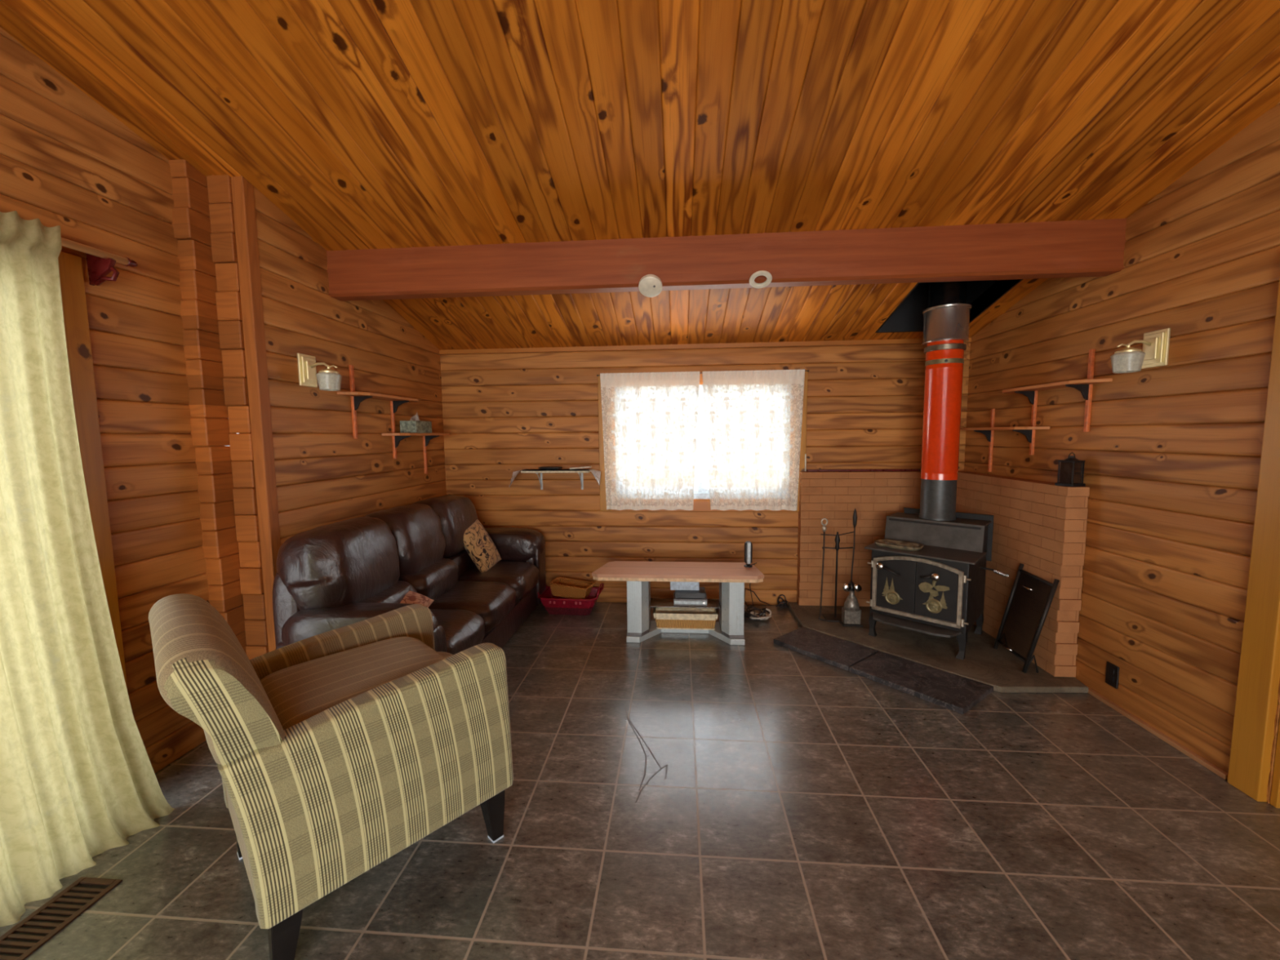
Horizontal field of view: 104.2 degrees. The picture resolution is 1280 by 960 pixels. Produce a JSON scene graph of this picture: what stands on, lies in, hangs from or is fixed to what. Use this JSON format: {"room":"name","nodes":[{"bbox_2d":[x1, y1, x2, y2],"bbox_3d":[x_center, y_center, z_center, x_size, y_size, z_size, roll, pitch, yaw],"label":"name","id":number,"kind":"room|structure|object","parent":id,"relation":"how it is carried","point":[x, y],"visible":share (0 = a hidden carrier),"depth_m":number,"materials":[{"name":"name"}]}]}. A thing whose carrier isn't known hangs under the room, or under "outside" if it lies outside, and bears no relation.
{"room":"living room","nodes":[
{"label":"living room","id":0,"kind":"room"},
{"bbox_2d":[0,26,446,773],"bbox_3d":[-2.126,-0.178,0.917,0.362,3.146,6.900,0,5,5],"label":"wall","id":1,"kind":"structure","parent":0,"point":[66,162],"depth_m":2.19,"materials":[{"name":"brown wood"}]},
{"bbox_2d":[57,251,128,693],"bbox_3d":[-2.220,0.317,0.922,0.112,2.120,2.105,0,5,5],"label":"door frame","id":2,"kind":"structure","parent":1,"relation":"in","point":[70,266],"depth_m":1.88,"materials":[{"name":"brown wood"}]},
{"bbox_2d":[61,237,137,285],"bbox_3d":[-2.134,-0.717,0.864,0.118,0.132,2.291,0,5,5],"label":"curtain rod","id":3,"kind":"object","parent":1,"relation":"attached to","point":[100,263],"visible":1,"depth_m":1.90,"materials":[{"name":"brown wood"}]},
{"bbox_2d":[0,210,174,927],"bbox_3d":[-1.972,0.271,1.103,0.258,2.178,1.514,0,5,5],"label":"curtain","id":4,"kind":"object","parent":3,"relation":"hanging from","point":[77,777],"visible":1,"depth_m":1.67,"materials":[{"name":"beige fabric"}]},
{"bbox_2d":[168,159,247,653],"bbox_3d":[-2.036,-0.106,2.396,0.088,2.689,0.163,0,5,5],"label":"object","id":5,"kind":"structure","parent":1,"relation":"attached to","point":[191,223],"depth_m":2.32,"materials":[{"name":"brown wood"}]},
{"bbox_2d":[206,174,268,659],"bbox_3d":[-1.934,-0.097,2.459,0.113,2.658,0.103,0,5,5],"label":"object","id":6,"kind":"structure","parent":1,"relation":"attached to","point":[223,236],"depth_m":2.40,"materials":[{"name":"brown wood"}]},
{"bbox_2d":[231,175,280,652],"bbox_3d":[-1.851,-0.096,2.452,0.059,2.658,0.065,0,5,5],"label":"trim","id":7,"kind":"structure","parent":1,"relation":"attached to","point":[242,191],"depth_m":2.40,"materials":[{"name":"brown wood"}]},
{"bbox_2d":[297,352,342,391],"bbox_3d":[-1.710,-0.581,2.687,0.195,0.192,0.132,0,5,5],"label":"wall sconce","id":8,"kind":"object","parent":1,"relation":"attached to","point":[328,380],"visible":1,"depth_m":2.66,"materials":[{"name":"gold metal"}]},
{"bbox_2d":[337,364,448,474],"bbox_3d":[-1.665,-0.381,3.542,0.150,0.735,1.200,0,5,5],"label":"wall shelf unit","id":9,"kind":"object","parent":1,"relation":"attached to","point":[357,397],"visible":1,"depth_m":3.39,"materials":[{"name":"brown wood"}]},
{"bbox_2d":[400,412,431,432],"bbox_3d":[-1.637,-0.423,3.641,0.120,0.158,0.230,0,5,5],"label":"tissue box","id":10,"kind":"object","parent":9,"relation":"on","point":[414,424],"visible":0.98,"depth_m":3.55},
{"bbox_2d":[0,0,1279,350],"bbox_3d":[0.037,-1.303,0.608,4.750,1.091,7.090,0,5,5],"label":"ceiling","id":11,"kind":"structure","parent":0,"point":[371,124],"depth_m":1.95,"materials":[{"name":"brown wood"}]},
{"bbox_2d":[0,602,1279,959],"bbox_3d":[0.290,1.402,0.872,5.500,0.081,7.100,0,5,5],"label":"floor","id":12,"kind":"structure","parent":0,"point":[671,796],"depth_m":1.76,"materials":[{"name":"tile"}]},
{"bbox_2d":[0,876,122,959],"bbox_3d":[-1.779,1.323,1.478,0.150,0.006,0.315,0,5,5],"label":"floor vent","id":13,"kind":"object","parent":12,"relation":"in","point":[48,920],"visible":1,"depth_m":1.50,"materials":[{"name":"brown metal"}]},
{"bbox_2d":[148,593,513,959],"bbox_3d":[-0.984,0.804,1.684,0.680,0.988,0.899,4,7,44],"label":"armchair","id":14,"kind":"object","parent":12,"relation":"on","point":[336,752],"visible":1,"depth_m":1.42,"materials":[{"name":"fabric"}]},
{"bbox_2d":[260,636,444,730],"bbox_3d":[-0.957,0.755,1.708,0.512,0.241,0.587,4,7,44],"label":"seat cushion","id":15,"kind":"object","parent":14,"relation":"on","point":[300,685],"depth_m":1.68,"materials":[{"name":"fabric"}]},
{"bbox_2d":[272,495,546,654],"bbox_3d":[-1.260,0.630,3.239,0.844,0.959,2.023,0,5,5],"label":"sofa","id":16,"kind":"object","parent":12,"relation":"on","point":[340,574],"visible":0.72,"depth_m":2.77,"materials":[{"name":"brown leather"}]},
{"bbox_2d":[276,516,399,610],"bbox_3d":[-1.538,0.439,2.577,0.394,0.454,0.585,0,5,5],"label":"cushion","id":17,"kind":"object","parent":16,"relation":"on","point":[342,565],"depth_m":2.35,"materials":[{"name":"brown leather"}]},
{"bbox_2d":[364,503,445,575],"bbox_3d":[-1.497,0.391,3.125,0.389,0.458,0.536,0,5,5],"label":"cushion","id":18,"kind":"object","parent":16,"relation":"on","point":[415,528],"depth_m":2.99,"materials":[{"name":"brown leather"}]},
{"bbox_2d":[400,591,434,607],"bbox_3d":[-1.260,0.691,2.671,0.194,0.171,0.256,0,5,5],"label":"throw pillow","id":19,"kind":"object","parent":16,"relation":"on","point":[411,597],"visible":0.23,"depth_m":2.69,"materials":[{"name":"orange fabric"}]},
{"bbox_2d":[412,495,477,558],"bbox_3d":[-1.451,0.340,3.685,0.386,0.451,0.605,0,5,5],"label":"cushion","id":20,"kind":"object","parent":16,"relation":"on","point":[456,513],"depth_m":3.50,"materials":[{"name":"brown leather"}]},
{"bbox_2d":[430,608,484,654],"bbox_3d":[-1.208,0.862,2.658,0.648,0.213,0.556,0,5,5],"label":"seat cushion","id":21,"kind":"object","parent":16,"relation":"on","point":[464,628],"depth_m":2.66,"materials":[{"name":"brown leather"}]},
{"bbox_2d":[427,581,515,633],"bbox_3d":[-1.164,0.813,3.203,0.643,0.213,0.550,0,5,5],"label":"seat cushion","id":22,"kind":"object","parent":16,"relation":"on","point":[493,601],"depth_m":3.08,"materials":[{"name":"brown leather"}]},
{"bbox_2d":[462,519,501,572],"bbox_3d":[-1.201,0.498,3.742,0.200,0.391,0.366,0,5,5],"label":"throw pillow","id":23,"kind":"object","parent":16,"relation":"on","point":[477,543],"visible":0.91,"depth_m":3.66,"materials":[{"name":"brown fabric"}]},
{"bbox_2d":[457,560,538,602],"bbox_3d":[-1.122,0.763,3.741,0.643,0.214,0.550,0,5,5],"label":"seat cushion","id":24,"kind":"object","parent":16,"relation":"on","point":[522,576],"depth_m":3.61,"materials":[{"name":"brown leather"}]},
{"bbox_2d":[537,583,604,615],"bbox_3d":[-0.565,0.963,4.092,0.512,0.228,0.328,0,5,7],"label":"laundry basket","id":25,"kind":"object","parent":12,"relation":"on","point":[553,605],"visible":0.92,"depth_m":3.98,"materials":[{"name":"red plastic"}]},
{"bbox_2d":[549,576,595,599],"bbox_3d":[-0.546,0.891,4.083,0.370,0.137,0.200,1,5,12],"label":"wicker tray","id":26,"kind":"object","parent":25,"relation":"in","point":[563,587],"visible":0.99,"depth_m":4.02,"materials":[{"name":"brown wicker"}]},
{"bbox_2d":[591,560,764,644],"bbox_3d":[0.266,0.871,3.580,1.178,0.487,0.360,0,5,5],"label":"table","id":27,"kind":"object","parent":12,"relation":"on","point":[731,577],"visible":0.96,"depth_m":3.45,"materials":[{"name":"brown wood"}]},
{"bbox_2d":[648,597,720,608],"bbox_3d":[0.325,0.900,3.646,0.515,0.007,0.185,0,5,5],"label":"glass shelf","id":28,"kind":"object","parent":27,"relation":"attached to","point":[654,602],"depth_m":3.61,"materials":[{"name":"clear glass"}]},
{"bbox_2d":[653,607,718,630],"bbox_3d":[0.334,1.003,3.667,0.462,0.122,0.232,0,5,5],"label":"wicker basket","id":29,"kind":"object","parent":27,"relation":"on","point":[666,618],"visible":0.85,"depth_m":3.57,"materials":[{"name":"beige wicker"}]},
{"bbox_2d":[673,591,706,606],"bbox_3d":[0.367,0.871,3.639,0.240,0.049,0.168,0,5,5],"label":"dvd player","id":30,"kind":"object","parent":27,"relation":"on","point":[677,602],"visible":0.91,"depth_m":3.56},
{"bbox_2d":[675,586,706,598],"bbox_3d":[0.367,0.824,3.646,0.220,0.042,0.145,0,5,5],"label":"box","id":31,"kind":"object","parent":30,"relation":"on","point":[700,593],"visible":0.86,"depth_m":3.58,"materials":[{"name":"black plastic"}]},
{"bbox_2d":[670,582,699,590],"bbox_3d":[0.329,0.753,3.663,0.210,0.094,0.103,0,5,5],"label":"console","id":32,"kind":"object","parent":31,"relation":"on","point":[673,585],"visible":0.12,"depth_m":3.62,"materials":[{"name":"plastic"}]},
{"bbox_2d":[743,541,752,567],"bbox_3d":[0.777,0.530,3.573,0.060,0.183,0.062,0,5,5],"label":"speaker","id":33,"kind":"object","parent":27,"relation":"on","point":[748,544],"visible":1,"depth_m":3.55},
{"bbox_2d":[746,542,751,564],"bbox_3d":[0.776,0.521,3.548,0.026,0.156,0.014,0,5,5],"label":"grille","id":34,"kind":"object","parent":33,"relation":"attached to","point":[748,544],"depth_m":3.54,"materials":[{"name":"silver metal"}]},
{"bbox_2d":[749,562,756,614],"bbox_3d":[0.846,0.843,3.729,0.053,0.484,0.252,1,5,12],"label":"cord","id":35,"kind":"object","parent":27,"relation":"hanging from","point":[756,562],"visible":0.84,"depth_m":3.78,"materials":[{"name":"black plastic"}]},
{"bbox_2d":[743,606,769,620],"bbox_3d":[0.909,1.040,3.886,0.225,0.084,0.183,0,5,5],"label":"coil","id":36,"kind":"object","parent":12,"relation":"on","point":[747,613],"visible":0.69,"depth_m":3.87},
{"bbox_2d":[744,588,769,612],"bbox_3d":[0.929,0.977,4.105,0.268,0.137,0.162,-5,7,-42],"label":"cord","id":37,"kind":"object","parent":12,"relation":"on","point":[744,588],"visible":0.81,"depth_m":4.14,"materials":[{"name":"black rubber"}]},
{"bbox_2d":[748,608,771,619],"bbox_3d":[0.935,1.041,3.861,0.175,0.061,0.184,0,5,5],"label":"coil","id":38,"kind":"object","parent":12,"relation":"on","point":[767,616],"visible":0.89,"depth_m":3.83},
{"bbox_2d":[775,594,788,607],"bbox_3d":[1.178,1.006,4.127,0.109,0.102,0.066,0,5,5],"label":"coil","id":39,"kind":"object","parent":12,"relation":"on","point":[785,604],"visible":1,"depth_m":4.12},
{"bbox_2d":[773,626,878,671],"bbox_3d":[1.230,1.114,3.325,0.361,0.032,0.550,-5,7,-39],"label":"slab","id":40,"kind":"object","parent":12,"relation":"on","point":[842,654],"visible":0.88,"depth_m":3.28,"materials":[{"name":"grey stone"}]},
{"bbox_2d":[849,651,993,714],"bbox_3d":[1.611,1.151,2.881,0.383,0.032,0.630,-5,7,-39],"label":"slab","id":41,"kind":"object","parent":12,"relation":"on","point":[958,694],"visible":1,"depth_m":2.82,"materials":[{"name":"grey stone"}]},
{"bbox_2d":[787,602,1088,693],"bbox_3d":[1.854,1.096,3.435,1.356,0.035,1.360,0,5,5],"label":"hearth slab","id":42,"kind":"object","parent":12,"relation":"on","point":[1000,668],"visible":0.7,"depth_m":3.18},
{"bbox_2d":[820,531,853,622],"bbox_3d":[1.479,0.718,3.748,0.241,0.669,0.150,0,5,5],"label":"stand","id":43,"kind":"object","parent":42,"relation":"on","point":[835,617],"visible":0.8,"depth_m":3.73,"materials":[{"name":"black metal"}]},
{"bbox_2d":[817,517,827,621],"bbox_3d":[1.381,0.667,3.701,0.091,0.778,0.029,1,6,19],"label":"poker","id":44,"kind":"object","parent":43,"relation":"hanging from","point":[824,527],"visible":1,"depth_m":3.70,"materials":[{"name":"black metal"}]},
{"bbox_2d":[848,508,857,591],"bbox_3d":[1.564,0.516,3.662,0.057,0.625,0.052,0,5,5],"label":"brush","id":45,"kind":"object","parent":43,"relation":"hanging from","point":[855,514],"visible":0.8,"depth_m":3.66,"materials":[{"name":"black metal"}]},
{"bbox_2d":[839,582,862,626],"bbox_3d":[1.546,0.906,3.647,0.140,0.311,0.110,0,5,5],"label":"ornament","id":46,"kind":"object","parent":42,"relation":"on","point":[851,611],"visible":1,"depth_m":3.62,"materials":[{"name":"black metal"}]},
{"bbox_2d":[864,507,1008,659],"bbox_3d":[1.996,0.667,3.348,0.773,0.834,0.707,4,7,44],"label":"wood stove","id":47,"kind":"object","parent":42,"relation":"on","point":[937,588],"visible":1,"depth_m":3.26,"materials":[{"name":"black metal"}]},
{"bbox_2d":[874,538,923,551],"bbox_3d":[1.770,0.444,3.408,0.290,0.025,0.170,4,7,44],"label":"dish","id":48,"kind":"object","parent":47,"relation":"on","point":[898,544],"visible":1,"depth_m":3.40,"materials":[{"name":"brown wood"}]},
{"bbox_2d":[919,280,971,520],"bbox_3d":[2.091,-0.832,3.422,0.288,2.216,0.288,-4,6,-33],"label":"stovepipe","id":49,"kind":"object","parent":47,"relation":"on","point":[946,319],"visible":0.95,"depth_m":3.37,"materials":[{"name":"red metal"}]},
{"bbox_2d":[796,471,1089,677],"bbox_3d":[1.891,0.528,3.448,1.281,1.092,1.225,0,5,5],"label":"brick wall","id":50,"kind":"structure","parent":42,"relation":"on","point":[1041,526],"depth_m":3.41,"materials":[{"name":"brown brick"}]},
{"bbox_2d":[806,468,920,471],"bbox_3d":[1.818,-0.079,3.991,0.938,0.015,0.042,0,5,5],"label":"board","id":51,"kind":"object","parent":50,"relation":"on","point":[898,469],"visible":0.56,"depth_m":3.98,"materials":[{"name":"brown wood"}]},
{"bbox_2d":[1054,452,1085,487],"bbox_3d":[2.420,-0.062,2.796,0.096,0.190,0.096,-2,5,-15],"label":"lantern","id":52,"kind":"object","parent":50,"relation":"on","point":[1071,473],"visible":1,"depth_m":2.77,"materials":[{"name":"black metal"}]},
{"bbox_2d":[993,563,1059,673],"bbox_3d":[2.300,0.819,3.010,0.159,0.579,0.387,0,5,5],"label":"fireplace screen","id":53,"kind":"object","parent":42,"relation":"on","point":[1006,627],"visible":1,"depth_m":2.96,"materials":[{"name":"black metal"}]},
{"bbox_2d":[439,342,970,604],"bbox_3d":[0.423,-0.061,4.191,4.550,2.230,0.122,0,5,5],"label":"wall","id":54,"kind":"structure","parent":0,"point":[504,414],"depth_m":4.17,"materials":[{"name":"brown wood"}]},
{"bbox_2d":[520,470,590,489],"bbox_3d":[-0.689,0.004,4.139,0.560,0.172,0.169,0,5,5],"label":"wall shelf","id":55,"kind":"object","parent":54,"relation":"attached to","point":[537,472],"visible":0.93,"depth_m":4.07,"materials":[{"name":"beige wood"}]},
{"bbox_2d":[509,469,601,486],"bbox_3d":[-0.704,-0.014,4.104,0.755,0.140,0.170,0,5,5],"label":"doily","id":56,"kind":"object","parent":55,"relation":"on","point":[597,474],"visible":0.91,"depth_m":4.10,"materials":[{"name":"white fabric"}]},
{"bbox_2d":[537,466,562,469],"bbox_3d":[-0.741,-0.101,4.119,0.200,0.022,0.080,0,5,5],"label":"case","id":57,"kind":"object","parent":56,"relation":"on","point":[544,467],"visible":1,"depth_m":4.08,"materials":[{"name":"black plastic"}]},
{"bbox_2d":[568,466,591,469],"bbox_3d":[-0.487,-0.103,4.094,0.170,0.024,0.090,0,5,5],"label":"booklet","id":58,"kind":"object","parent":56,"relation":"on","point":[580,467],"visible":1,"depth_m":4.05,"materials":[{"name":"paper"}]},
{"bbox_2d":[597,368,808,511],"bbox_3d":[0.504,-0.315,4.137,1.690,1.145,0.110,0,5,5],"label":"window","id":59,"kind":"structure","parent":54,"relation":"in","point":[700,492],"depth_m":4.13,"materials":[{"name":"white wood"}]},
{"bbox_2d":[804,453,806,471],"bbox_3d":[1.337,-0.140,4.024,0.014,0.140,0.012,-2,5,-18],"label":"wand","id":60,"kind":"object","parent":59,"relation":"hanging from","point":[805,454],"visible":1,"depth_m":4.02,"materials":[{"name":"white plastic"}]},
{"bbox_2d":[439,337,971,354],"bbox_3d":[0.439,-1.085,4.036,4.270,0.038,0.022,0,5,5],"label":"trim","id":61,"kind":"structure","parent":54,"relation":"attached to","point":[886,341],"depth_m":4.03,"materials":[{"name":"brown wood"}]},
{"bbox_2d":[875,279,1022,333],"bbox_3d":[2.067,-1.526,3.385,0.620,0.878,0.680,0,5,5],"label":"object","id":62,"kind":"structure","parent":54,"relation":"attached to","point":[908,316],"depth_m":3.73,"materials":[{"name":"black metal"}]},
{"bbox_2d":[964,102,1279,803],"bbox_3d":[2.368,-0.189,0.562,0.122,3.146,6.900,0,5,5],"label":"wall","id":63,"kind":"structure","parent":0,"point":[1171,453],"depth_m":2.30,"materials":[{"name":"brown wood"}]},
{"bbox_2d":[326,218,1126,301],"bbox_3d":[0.337,-1.199,2.752,4.310,0.258,0.115,0,5,5],"label":"beam","id":64,"kind":"structure","parent":63,"relation":"attached to","point":[1076,248],"depth_m":2.69,"materials":[{"name":"brown wood"}]},
{"bbox_2d":[638,274,662,297],"bbox_3d":[0.057,-1.061,2.719,0.130,0.100,0.115,0,5,5],"label":"smoke detector","id":65,"kind":"object","parent":64,"relation":"attached to","point":[650,285],"visible":1,"depth_m":2.70,"materials":[{"name":"white plastic"}]},
{"bbox_2d":[749,270,772,288],"bbox_3d":[0.644,-1.071,2.662,0.120,0.063,0.107,0,5,5],"label":"ring","id":66,"kind":"object","parent":64,"relation":"attached to","point":[769,277],"visible":1,"depth_m":2.65,"materials":[{"name":"white plastic"}]},
{"bbox_2d":[960,348,1112,471],"bbox_3d":[2.442,-0.391,3.217,0.150,0.735,1.200,0,5,5],"label":"wall shelf unit","id":67,"kind":"object","parent":63,"relation":"attached to","point":[1084,386],"visible":1,"depth_m":3.07,"materials":[{"name":"brown wood"}]},
{"bbox_2d":[1105,661,1119,688],"bbox_3d":[2.468,1.020,2.603,0.013,0.117,0.072,0,5,5],"label":"wall outlet","id":68,"kind":"object","parent":63,"relation":"attached to","point":[1112,674],"visible":1,"depth_m":2.60,"materials":[{"name":"black plastic"}]},
{"bbox_2d":[1107,666,1114,681],"bbox_3d":[2.463,1.015,2.603,0.004,0.066,0.034,0,5,5],"label":"socket","id":69,"kind":"object","parent":68,"relation":"attached to","point":[1110,669],"depth_m":2.60,"materials":[{"name":"black plastic"}]},
{"bbox_2d":[1110,328,1170,373],"bbox_3d":[2.352,-0.610,2.364,0.195,0.192,0.132,0,5,5],"label":"wall sconce","id":70,"kind":"object","parent":63,"relation":"attached to","point":[1156,344],"visible":1,"depth_m":2.33,"materials":[{"name":"gold metal"}]},
{"bbox_2d":[1084,684,1228,779],"bbox_3d":[2.453,1.189,2.430,0.032,0.022,0.770,0,5,5],"label":"baseboard","id":71,"kind":"structure","parent":63,"relation":"attached to","point":[1175,744],"depth_m":2.32,"materials":[{"name":"brown wood"}]},
{"bbox_2d":[1226,276,1279,808],"bbox_3d":[2.422,0.238,1.411,0.150,2.100,1.055,0,5,5],"label":"door","id":72,"kind":"structure","parent":63,"relation":"in","point":[1256,703],"depth_m":1.91,"materials":[{"name":"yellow wood"}]},
{"bbox_3d":[0.494,-0.862,4.024,1.700,0.015,0.038,0,5,5],"label":"curtain rod","id":73,"kind":"object","parent":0,"visible":0},
{"bbox_2d":[600,371,699,510],"bbox_3d":[0.084,-0.310,4.088,0.810,1.129,0.020,0,5,5],"label":"lace curtain","id":74,"kind":"object","parent":73,"relation":"hanging from","point":[650,419],"visible":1,"depth_m":4.08,"materials":[{"name":"white fabric"}]},
{"bbox_2d":[702,368,804,511],"bbox_3d":[0.908,-0.312,4.022,0.807,1.129,0.019,0,5,5],"label":"lace curtain","id":75,"kind":"object","parent":73,"relation":"hanging from","point":[753,419],"visible":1,"depth_m":4.02,"materials":[{"name":"white fabric"}]},
{"label":"outside","id":76,"kind":"structure","parent":0,"visible":0},
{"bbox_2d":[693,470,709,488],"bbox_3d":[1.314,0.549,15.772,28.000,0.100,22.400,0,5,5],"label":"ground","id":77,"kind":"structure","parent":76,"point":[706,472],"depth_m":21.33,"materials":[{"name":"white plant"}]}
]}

